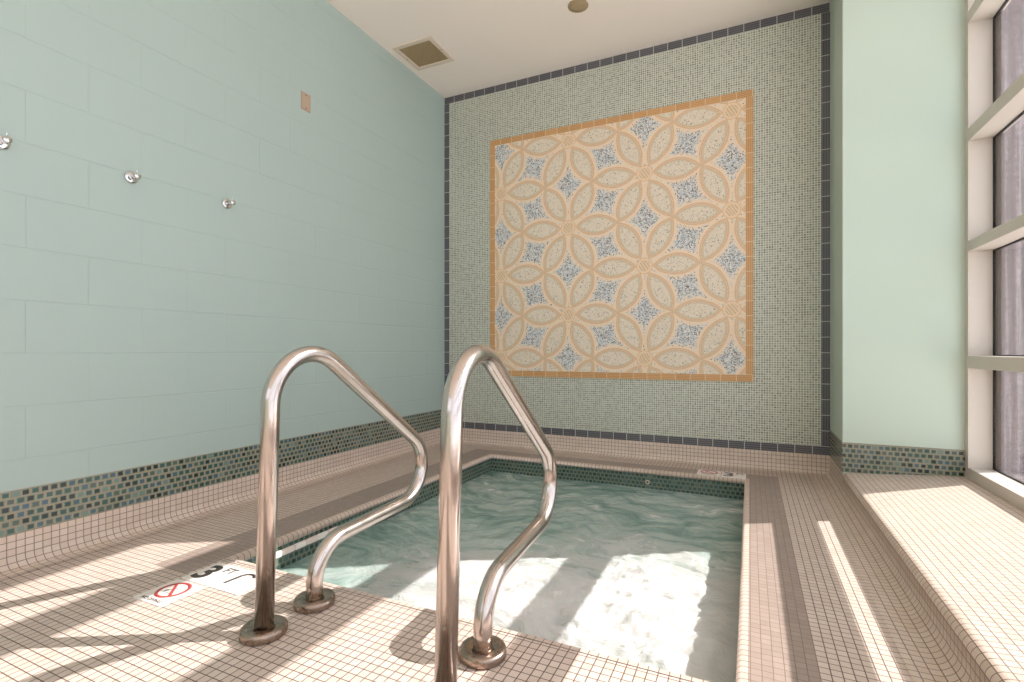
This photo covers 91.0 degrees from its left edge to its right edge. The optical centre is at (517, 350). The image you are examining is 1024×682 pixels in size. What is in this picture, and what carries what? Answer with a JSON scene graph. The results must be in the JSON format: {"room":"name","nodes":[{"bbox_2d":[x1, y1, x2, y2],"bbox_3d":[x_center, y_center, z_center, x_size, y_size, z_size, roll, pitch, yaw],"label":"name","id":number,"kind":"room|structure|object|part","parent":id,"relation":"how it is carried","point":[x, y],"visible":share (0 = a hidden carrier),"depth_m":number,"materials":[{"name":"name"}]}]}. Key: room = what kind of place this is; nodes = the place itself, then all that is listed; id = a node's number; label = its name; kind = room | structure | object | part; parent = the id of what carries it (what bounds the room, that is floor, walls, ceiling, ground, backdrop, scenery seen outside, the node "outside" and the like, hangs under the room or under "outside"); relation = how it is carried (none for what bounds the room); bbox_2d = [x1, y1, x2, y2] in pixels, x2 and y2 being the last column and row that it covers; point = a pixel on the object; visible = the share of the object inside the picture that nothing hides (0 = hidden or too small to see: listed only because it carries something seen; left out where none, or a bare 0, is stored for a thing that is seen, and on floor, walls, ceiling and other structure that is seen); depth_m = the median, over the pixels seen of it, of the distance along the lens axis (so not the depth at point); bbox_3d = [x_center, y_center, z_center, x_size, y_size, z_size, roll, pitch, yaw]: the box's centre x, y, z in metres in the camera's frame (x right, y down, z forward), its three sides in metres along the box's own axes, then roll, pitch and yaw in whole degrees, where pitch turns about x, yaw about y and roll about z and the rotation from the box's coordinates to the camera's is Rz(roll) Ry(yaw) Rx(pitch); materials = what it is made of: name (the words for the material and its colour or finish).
{"room":"indoor hot tub room","nodes":[
{"label":"indoor hot tub room","id":0,"kind":"room"},
{"bbox_2d":[0,0,444,517],"bbox_3d":[-2.288,-0.741,1.336,0.200,3.532,7.700,0,0,25],"label":"wall","id":1,"kind":"structure","parent":0,"point":[147,321],"depth_m":2.56,"materials":[{"name":"green tile"}]},
{"bbox_2d":[0,132,12,149],"bbox_3d":[-1.900,-0.778,1.865,0.060,0.057,0.053,0,0,25],"label":"robe hook","id":2,"kind":"object","parent":1,"relation":"attached to","point":[5,141],"visible":1,"depth_m":1.86,"materials":[{"name":"silver metal"}]},
{"bbox_3d":[-1.881,-0.776,1.856,0.018,0.027,0.027,0,0,25],"label":"knob","id":3,"kind":"part","parent":2,"relation":"part of","materials":[{"name":"silver metal"}]},
{"bbox_2d":[124,169,140,183],"bbox_3d":[-1.718,-0.781,2.259,0.060,0.057,0.053,0,0,25],"label":"robe hook","id":4,"kind":"object","parent":1,"relation":"attached to","point":[130,177],"visible":1,"depth_m":2.25,"materials":[{"name":"silver metal"}]},
{"bbox_3d":[-1.698,-0.779,2.250,0.018,0.027,0.027,0,0,25],"label":"knob","id":5,"kind":"part","parent":4,"relation":"part of","materials":[{"name":"silver metal"}]},
{"bbox_2d":[0,409,440,537],"bbox_3d":[-2.196,0.615,1.293,0.004,0.165,7.300,0,0,25],"label":"trim","id":6,"kind":"structure","parent":1,"relation":"attached to","point":[26,509],"depth_m":2.39,"materials":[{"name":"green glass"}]},
{"bbox_2d":[0,428,440,579],"bbox_3d":[-2.149,0.760,1.272,0.094,0.126,7.300,0,0,25],"label":"baseboard","id":7,"kind":"structure","parent":1,"relation":"attached to","point":[30,550],"depth_m":2.38,"materials":[{"name":"beige tile"}]},
{"bbox_2d":[222,197,235,208],"bbox_3d":[-1.525,-0.785,2.673,0.060,0.057,0.053,0,0,25],"label":"robe hook","id":8,"kind":"object","parent":1,"relation":"attached to","point":[226,203],"visible":1,"depth_m":2.67,"materials":[{"name":"silver metal"}]},
{"bbox_2d":[301,91,310,112],"bbox_3d":[-1.327,-1.562,3.163,0.007,0.112,0.074,0,0,25],"label":"wall plate","id":9,"kind":"object","parent":1,"relation":"attached to","point":[305,98],"visible":1,"depth_m":3.16,"materials":[{"name":"beige plastic"}]},
{"bbox_2d":[0,444,913,681],"bbox_3d":[-0.522,0.840,0.518,3.693,0.030,7.300,0,0,25],"label":"floor","id":10,"kind":"structure","parent":0,"point":[79,618],"depth_m":1.51,"materials":[{"name":"beige tile"}]},
{"bbox_2d":[133,579,204,606],"bbox_3d":[-1.185,0.826,1.716,0.148,0.010,0.148,0,0,25],"label":"sign","id":11,"kind":"object","parent":10,"relation":"on","point":[164,594],"visible":1,"depth_m":1.71,"materials":[{"name":"white tile"}]},
{"bbox_2d":[181,562,244,585],"bbox_3d":[-1.120,0.826,1.857,0.148,0.009,0.148,0,0,25],"label":"sign","id":12,"kind":"object","parent":10,"relation":"on","point":[207,576],"visible":1,"depth_m":1.85,"materials":[{"name":"white tile"}]},
{"bbox_2d":[209,570,255,595],"bbox_3d":[-0.977,0.827,1.791,0.148,0.009,0.148,0,0,25],"label":"sign","id":13,"kind":"object","parent":10,"relation":"on","point":[237,584],"depth_m":1.78,"materials":[{"name":"white tile"}]},
{"bbox_2d":[239,346,427,645],"bbox_3d":[-0.581,0.404,1.797,0.129,0.838,0.866,0,0,25],"label":"grab rail","id":14,"kind":"object","parent":10,"relation":"on","point":[266,627],"visible":1,"depth_m":1.51,"materials":[{"name":"silver metal"}]},
{"bbox_2d":[156,449,821,681],"bbox_3d":[0.152,0.840,2.609,2.242,0.030,2.522,0,0,25],"label":"trim","id":15,"kind":"structure","parent":10,"relation":"on","point":[781,644],"depth_m":1.97,"materials":[{"name":"beige tile"}]},
{"bbox_2d":[697,469,721,476],"bbox_3d":[1.293,0.826,3.389,0.148,0.010,0.148,0,0,25],"label":"sign","id":16,"kind":"object","parent":15,"relation":"on","point":[700,471],"visible":1,"depth_m":3.39,"materials":[{"name":"white tile"}]},
{"bbox_2d":[721,471,745,478],"bbox_3d":[1.431,0.826,3.325,0.148,0.009,0.148,0,0,25],"label":"sign","id":17,"kind":"object","parent":15,"relation":"on","point":[724,474],"visible":1,"depth_m":3.31,"materials":[{"name":"white tile"}]},
{"bbox_2d":[246,459,743,569],"bbox_3d":[0.167,1.315,2.613,1.840,0.920,2.190,0,0,25],"label":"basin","id":18,"kind":"object","parent":10,"relation":"in","point":[685,485],"visible":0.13,"depth_m":3.44,"materials":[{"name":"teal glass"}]},
{"bbox_2d":[276,526,337,558],"bbox_3d":[-0.974,0.885,2.321,0.016,0.027,0.393,0,0,25],"label":"strip","id":19,"kind":"object","parent":18,"relation":"attached to","point":[319,536],"visible":0.83,"depth_m":2.29,"materials":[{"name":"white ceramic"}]},
{"bbox_2d":[224,454,749,681],"bbox_3d":[0.167,0.841,2.613,1.888,0.032,2.238,0,0,25],"label":"trim","id":20,"kind":"structure","parent":18,"relation":"on","point":[742,664],"depth_m":2.06,"materials":[{"name":"tile"}]},
{"bbox_2d":[278,471,743,681],"bbox_3d":[0.167,0.946,2.613,1.836,0.039,2.186,0,0,25],"label":"water","id":21,"kind":"object","parent":18,"relation":"in","point":[645,576],"visible":0.86,"depth_m":2.22,"materials":[{"name":"teal liquid"}]},
{"bbox_2d":[434,344,556,681],"bbox_3d":[-0.043,0.403,1.509,0.130,0.839,0.899,0,0,18],"label":"grab rail","id":22,"kind":"object","parent":10,"relation":"on","point":[483,650],"visible":1,"depth_m":1.23,"materials":[{"name":"silver metal"}]},
{"bbox_2d":[820,473,1023,681],"bbox_3d":[0.693,0.791,-0.316,0.787,0.267,6.810,0,0,25],"label":"ledge","id":23,"kind":"object","parent":10,"relation":"on","point":[940,559],"visible":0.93,"depth_m":1.69,"materials":[{"name":"beige tile"}]},
{"bbox_2d":[326,0,830,97],"bbox_3d":[-0.522,-2.407,0.518,4.093,0.200,7.700,0,0,25],"label":"ceiling","id":24,"kind":"structure","parent":0,"point":[491,43],"depth_m":3.60,"materials":[{"name":"paint"}]},
{"bbox_2d":[392,35,454,70],"bbox_3d":[-0.724,-2.301,3.911,0.355,0.011,0.340,0,0,25],"label":"ceiling vent","id":25,"kind":"object","parent":24,"relation":"in","point":[425,52],"visible":1,"depth_m":3.90,"materials":[{"name":"beige metal"}]},
{"bbox_2d":[399,40,447,66],"bbox_3d":[-0.724,-2.305,3.911,0.283,0.003,0.268,0,0,25],"label":"grille","id":26,"kind":"object","parent":25,"relation":"attached to","point":[423,53],"depth_m":3.91,"materials":[{"name":"brown metal"}]},
{"bbox_2d":[568,0,587,12],"bbox_3d":[0.408,-2.303,3.365,0.136,0.008,0.136,0,0,25],"label":"recessed light","id":27,"kind":"object","parent":24,"relation":"in","point":[576,6],"visible":1,"depth_m":3.36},
{"bbox_2d":[450,14,820,445],"bbox_3d":[0.794,-0.741,4.041,3.519,3.532,0.200,0,0,25],"label":"wall","id":28,"kind":"structure","parent":0,"point":[781,63],"depth_m":3.63,"materials":[{"name":"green tile"}]},
{"bbox_2d":[445,104,449,382],"bbox_3d":[-0.639,-0.804,4.593,0.054,2.886,0.003,0,0,25],"label":"trim","id":29,"kind":"structure","parent":28,"relation":"attached to","point":[447,106],"depth_m":4.59,"materials":[{"name":"tile"}]},
{"bbox_2d":[490,89,752,381],"bbox_3d":[0.711,-0.805,3.966,2.086,2.053,0.006,0,0,25],"label":"mosaic panel","id":30,"kind":"object","parent":28,"relation":"attached to","point":[621,246],"visible":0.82,"depth_m":3.89,"materials":[{"name":"tile"}]},
{"bbox_2d":[445,2,829,104],"bbox_3d":[0.706,-2.277,3.970,3.019,0.060,0.003,0,0,25],"label":"trim","id":31,"kind":"structure","parent":28,"relation":"attached to","point":[815,10],"depth_m":3.82,"materials":[{"name":"tile"}]},
{"bbox_2d":[463,428,829,476],"bbox_3d":[0.685,0.759,3.924,3.019,0.128,0.096,0,0,25],"label":"baseboard","id":32,"kind":"structure","parent":28,"relation":"attached to","point":[708,456],"depth_m":3.76,"materials":[{"name":"beige tile"}]},
{"bbox_2d":[463,422,829,454],"bbox_3d":[0.708,0.669,3.969,3.015,0.060,0.003,0,0,25],"label":"trim","id":33,"kind":"structure","parent":28,"relation":"attached to","point":[807,449],"depth_m":3.77,"materials":[{"name":"tile"}]},
{"bbox_2d":[821,11,829,446],"bbox_3d":[2.052,-0.804,3.346,0.052,2.886,0.003,0,0,25],"label":"trim","id":34,"kind":"structure","parent":28,"relation":"attached to","point":[825,17],"depth_m":3.35,"materials":[{"name":"tile"}]},
{"bbox_2d":[813,457,842,493],"bbox_3d":[1.916,0.760,3.124,0.105,0.126,0.520,0,0,25],"label":"baseboard","id":35,"kind":"structure","parent":28,"relation":"attached to","point":[832,482],"depth_m":3.07,"materials":[{"name":"beige tile"}]},
{"bbox_2d":[830,430,964,476],"bbox_3d":[2.220,0.612,2.997,0.553,0.170,0.494,0,0,25],"label":"trim","id":36,"kind":"structure","parent":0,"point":[849,457],"depth_m":2.78,"materials":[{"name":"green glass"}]},
{"bbox_2d":[830,0,964,473],"bbox_3d":[2.265,-0.741,3.089,0.549,3.532,0.690,0,0,25],"label":"wall column","id":37,"kind":"structure","parent":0,"point":[897,67],"depth_m":2.78,"materials":[{"name":"green paint"}]},
{"bbox_2d":[965,0,1023,510],"bbox_3d":[1.035,-0.741,-0.364,0.125,3.132,7.010,0,0,25],"label":"window","id":38,"kind":"structure","parent":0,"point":[984,119],"depth_m":2.59,"materials":[{"name":"paint"}]},
{"bbox_3d":[1.394,1.275,-1.748,28.000,0.100,26.000,0,0,25],"label":"ground","id":39,"kind":"structure","parent":0,"visible":0},
{"bbox_2d":[1004,0,1023,481],"bbox_3d":[3.958,-2.125,3.842,1.450,7.100,0.300,0,0,25],"label":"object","id":40,"kind":"structure","parent":39,"relation":"on","point":[1014,12],"depth_m":3.78,"materials":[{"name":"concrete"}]}
]}

